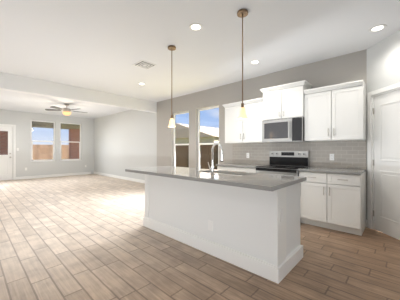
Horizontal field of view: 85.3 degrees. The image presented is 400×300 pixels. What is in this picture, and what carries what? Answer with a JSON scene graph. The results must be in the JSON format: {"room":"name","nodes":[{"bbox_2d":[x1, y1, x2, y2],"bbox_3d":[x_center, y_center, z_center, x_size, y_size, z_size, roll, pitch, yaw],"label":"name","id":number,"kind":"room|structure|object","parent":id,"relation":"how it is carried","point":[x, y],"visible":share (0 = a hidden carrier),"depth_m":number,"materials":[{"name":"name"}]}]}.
{"room":"kitchen","nodes":[
{"label":"kitchen","id":0,"kind":"room"},
{"bbox_2d":[0,109,93,176],"bbox_3d":[-8.114,-0.192,8.468,0.150,2.830,7.900,0,0,43],"label":"wall","id":1,"kind":"structure","parent":0,"point":[20,120],"depth_m":9.76,"materials":[{"name":"grey paint"}]},
{"bbox_2d":[0,124,15,180],"bbox_3d":[-7.969,0.096,8.579,0.210,2.255,1.050,0,0,43],"label":"door","id":2,"kind":"structure","parent":1,"relation":"attached to","point":[8,167],"depth_m":8.79,"materials":[{"name":"white wood"}]},
{"bbox_2d":[31,120,54,161],"bbox_3d":[-6.970,-0.392,9.657,0.147,1.806,0.896,0,0,43],"label":"window","id":3,"kind":"structure","parent":1,"relation":"in","point":[41,152],"depth_m":9.68,"materials":[{"name":"clear glass"}]},
{"bbox_2d":[16,172,90,179],"bbox_3d":[-8.105,1.167,8.357,0.014,0.112,7.450,0,0,43],"label":"baseboard","id":4,"kind":"structure","parent":1,"relation":"attached to","point":[44,176],"depth_m":9.86,"materials":[{"name":"white wood"}]},
{"bbox_2d":[60,122,80,160],"bbox_3d":[-6.222,-0.392,10.457,0.147,1.806,0.926,0,0,43],"label":"window","id":5,"kind":"structure","parent":1,"relation":"in","point":[73,157],"depth_m":10.53,"materials":[{"name":"clear glass"}]},
{"bbox_2d":[94,110,156,179],"bbox_3d":[-3.430,-0.192,9.393,5.730,2.830,0.150,0,0,43],"label":"wall","id":6,"kind":"structure","parent":0,"point":[124,140],"depth_m":8.96,"materials":[{"name":"grey paint"}]},
{"bbox_2d":[94,172,144,182],"bbox_3d":[-3.431,1.167,9.282,5.580,0.112,0.014,0,0,43],"label":"baseboard","id":7,"kind":"structure","parent":6,"relation":"attached to","point":[125,178],"depth_m":9.14,"materials":[{"name":"white wood"}]},
{"bbox_2d":[0,174,399,299],"bbox_3d":[-3.177,1.273,3.989,13.780,0.100,8.400,0,0,43],"label":"floor","id":8,"kind":"structure","parent":0,"point":[83,237],"depth_m":2.45,"materials":[{"name":"brown tile"}]},
{"bbox_2d":[143,170,302,283],"bbox_3d":[0.137,0.786,3.002,2.238,0.875,0.698,0,0,43],"label":"kitchen island","id":9,"kind":"object","parent":8,"relation":"on","point":[248,221],"depth_m":2.39,"materials":[{"name":"white paint"}]},
{"bbox_2d":[129,166,304,189],"bbox_3d":[0.001,0.328,3.003,2.490,0.040,0.900,0,0,43],"label":"island countertop","id":10,"kind":"structure","parent":9,"relation":"on","point":[219,177],"depth_m":2.51,"materials":[{"name":"grey stone"}]},
{"bbox_2d":[207,142,223,174],"bbox_3d":[0.207,0.104,2.871,0.113,0.409,0.251,0,0,43],"label":"faucet","id":11,"kind":"object","parent":10,"relation":"on","point":[212,151],"depth_m":2.78,"materials":[{"name":"silver metal"}]},
{"bbox_2d":[216,164,251,172],"bbox_3d":[0.930,0.783,4.656,0.950,0.880,0.610,0,0,43],"label":"base cabinet","id":12,"kind":"object","parent":8,"relation":"on","point":[218,165],"depth_m":4.42,"materials":[{"name":"white wood"}]},
{"bbox_2d":[252,164,303,222],"bbox_3d":[1.532,0.770,4.044,0.883,0.905,0.650,0,0,43],"label":"base cabinet","id":13,"kind":"object","parent":8,"relation":"on","point":[278,171],"depth_m":3.64,"materials":[{"name":"white wood"}]},
{"bbox_2d":[255,150,309,222],"bbox_3d":[1.512,0.621,4.023,0.755,1.205,0.707,0,0,43],"label":"range","id":14,"kind":"object","parent":8,"relation":"on","point":[281,162],"depth_m":4.06,"materials":[{"name":"silver metal"}]},
{"bbox_2d":[304,172,365,235],"bbox_3d":[2.139,0.783,3.526,0.830,0.880,0.610,0,0,43],"label":"base cabinet","id":15,"kind":"object","parent":8,"relation":"on","point":[332,200],"depth_m":3.25,"materials":[{"name":"white wood"}]},
{"bbox_2d":[220,164,365,175],"bbox_3d":[1.498,0.324,4.103,2.554,0.037,0.642,0,0,43],"label":"countertop","id":16,"kind":"structure","parent":15,"relation":"on","point":[352,171],"depth_m":3.62,"materials":[{"name":"grey stone"}]},
{"bbox_2d":[0,0,399,118],"bbox_3d":[-3.177,-1.682,3.989,13.780,0.150,8.400,0,0,43],"label":"ceiling","id":17,"kind":"structure","parent":0,"point":[102,45],"depth_m":3.22,"materials":[{"name":"white paint"}]},
{"bbox_2d":[45,104,86,115],"bbox_3d":[-4.614,-1.404,7.617,1.302,0.404,1.244,0,0,43],"label":"ceiling fan","id":18,"kind":"object","parent":17,"relation":"hanging from","point":[67,111],"visible":1,"depth_m":7.49,"materials":[{"name":"silver metal"}]},
{"bbox_2d":[133,60,156,69],"bbox_3d":[-1.044,-1.600,4.104,0.320,0.014,0.320,0,0,43],"label":"ceiling vent","id":19,"kind":"object","parent":17,"relation":"in","point":[144,64],"visible":1,"depth_m":4.08,"materials":[{"name":"white metal"}]},
{"bbox_2d":[168,45,175,126],"bbox_3d":[-0.440,-0.984,3.388,0.130,1.244,0.130,0,0,43],"label":"pendant light","id":20,"kind":"object","parent":17,"relation":"hanging from","point":[171,48],"visible":1,"depth_m":3.38,"materials":[{"name":"brown"}]},
{"bbox_2d":[189,23,202,30],"bbox_3d":[-0.053,-1.603,2.835,0.184,0.007,0.184,0,0,43],"label":"recessed light","id":21,"kind":"object","parent":17,"relation":"in","point":[195,26],"visible":1,"depth_m":2.82,"materials":[{"name":"white plastic"}]},
{"bbox_2d":[237,9,247,119],"bbox_3d":[0.495,-0.984,2.528,0.130,1.244,0.130,0,0,43],"label":"pendant light","id":22,"kind":"object","parent":17,"relation":"hanging from","point":[242,13],"visible":1,"depth_m":2.52,"materials":[{"name":"brown"}]},
{"bbox_2d":[250,60,259,63],"bbox_3d":[1.005,-1.603,3.968,0.184,0.007,0.184,0,0,43],"label":"recessed light","id":23,"kind":"object","parent":17,"relation":"in","point":[255,62],"visible":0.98,"depth_m":3.97,"materials":[{"name":"white plastic"}]},
{"bbox_2d":[369,24,386,31],"bbox_3d":[2.344,-1.603,2.867,0.184,0.007,0.184,0,0,43],"label":"recessed light","id":24,"kind":"object","parent":17,"relation":"in","point":[377,28],"visible":1,"depth_m":2.86,"materials":[{"name":"white plastic"}]},
{"bbox_2d":[157,49,366,219],"bbox_3d":[0.761,-0.192,5.339,5.930,2.830,0.150,0,0,43],"label":"wall","id":25,"kind":"structure","parent":0,"point":[350,67],"depth_m":5.24,"materials":[{"name":"grey paint"}]},
{"bbox_2d":[0,72,156,112],"bbox_3d":[-4.056,-1.442,4.674,0.200,0.330,7.600,0,0,43],"label":"header","id":26,"kind":"object","parent":25,"relation":"attached to","point":[20,84],"visible":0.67,"depth_m":5.40,"materials":[{"name":"white paint"}]},
{"bbox_2d":[174,111,188,166],"bbox_3d":[-0.566,-0.187,6.548,0.776,1.916,0.147,0,0,43],"label":"kitchen window","id":27,"kind":"structure","parent":25,"relation":"in","point":[175,141],"depth_m":6.64,"materials":[{"name":"clear glass"}]},
{"bbox_2d":[198,106,218,169],"bbox_3d":[0.215,-0.187,5.817,0.816,1.916,0.147,0,0,43],"label":"kitchen window","id":28,"kind":"structure","parent":25,"relation":"in","point":[202,143],"depth_m":5.92,"materials":[{"name":"clear glass"}]},
{"bbox_2d":[224,100,259,143],"bbox_3d":[1.024,-0.573,4.757,0.950,0.832,0.335,0,0,43],"label":"upper cabinet","id":29,"kind":"object","parent":25,"relation":"attached to","point":[246,131],"depth_m":4.64,"materials":[{"name":"white wood"}]},
{"bbox_2d":[260,116,309,143],"bbox_3d":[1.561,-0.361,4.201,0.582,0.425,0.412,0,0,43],"label":"microwave","id":30,"kind":"object","parent":25,"relation":"attached to","point":[271,131],"depth_m":4.06,"materials":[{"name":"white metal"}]},
{"bbox_2d":[260,84,311,119],"bbox_3d":[1.639,-0.863,4.158,0.758,0.572,0.370,0,0,43],"label":"upper cabinet","id":31,"kind":"object","parent":25,"relation":"attached to","point":[275,103],"depth_m":4.00,"materials":[{"name":"white wood"}]},
{"bbox_2d":[268,156,307,167],"bbox_3d":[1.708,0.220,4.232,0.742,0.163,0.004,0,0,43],"label":"stove","id":32,"kind":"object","parent":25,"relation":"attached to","point":[300,161],"depth_m":4.19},
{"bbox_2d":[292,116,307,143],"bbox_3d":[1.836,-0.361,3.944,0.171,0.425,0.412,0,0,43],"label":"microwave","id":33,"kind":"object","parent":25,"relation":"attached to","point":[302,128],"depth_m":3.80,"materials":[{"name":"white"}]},
{"bbox_2d":[304,84,365,143],"bbox_3d":[2.233,-0.573,3.627,0.830,0.832,0.335,0,0,43],"label":"upper cabinet","id":34,"kind":"object","parent":25,"relation":"attached to","point":[329,113],"depth_m":3.47,"materials":[{"name":"white wood"}]},
{"bbox_2d":[367,30,399,219],"bbox_3d":[2.779,-0.192,2.075,0.150,2.830,2.786,0,0,-2],"label":"wall","id":35,"kind":"structure","parent":0,"point":[383,63],"depth_m":3.17,"materials":[{"name":"grey paint"}]},
{"bbox_2d":[368,82,399,239],"bbox_3d":[2.708,0.161,3.018,0.228,2.125,0.815,0,0,-2],"label":"door","id":36,"kind":"structure","parent":35,"relation":"attached to","point":[384,162],"depth_m":3.15,"materials":[{"name":"white wood"}]},
{"label":"outside","id":37,"kind":"structure","parent":0,"visible":0},
{"bbox_3d":[2.158,1.453,17.619,100.000,0.140,100.000,0,0,43],"label":"ground","id":38,"kind":"structure","parent":37,"visible":0},
{"bbox_2d":[0,121,79,158],"bbox_3d":[-8.531,-0.097,10.774,3.590,2.960,5.800,0,0,43],"label":"patio","id":39,"kind":"structure","parent":38,"relation":"on","point":[66,127],"depth_m":11.99,"materials":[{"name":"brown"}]},
{"bbox_2d":[33,145,217,169],"bbox_3d":[-8.365,0.493,4.897,42.000,1.780,27.040,0,0,43],"label":"fence","id":40,"kind":"object","parent":38,"relation":"on","point":[181,152],"depth_m":16.18,"materials":[{"name":"brown wood"}]},
{"bbox_2d":[176,123,218,143],"bbox_3d":[0.098,-1.047,31.523,12.800,4.860,9.300,0,0,43],"label":"house","id":41,"kind":"structure","parent":38,"relation":"on","point":[210,136],"depth_m":25.07,"materials":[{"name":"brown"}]}
]}

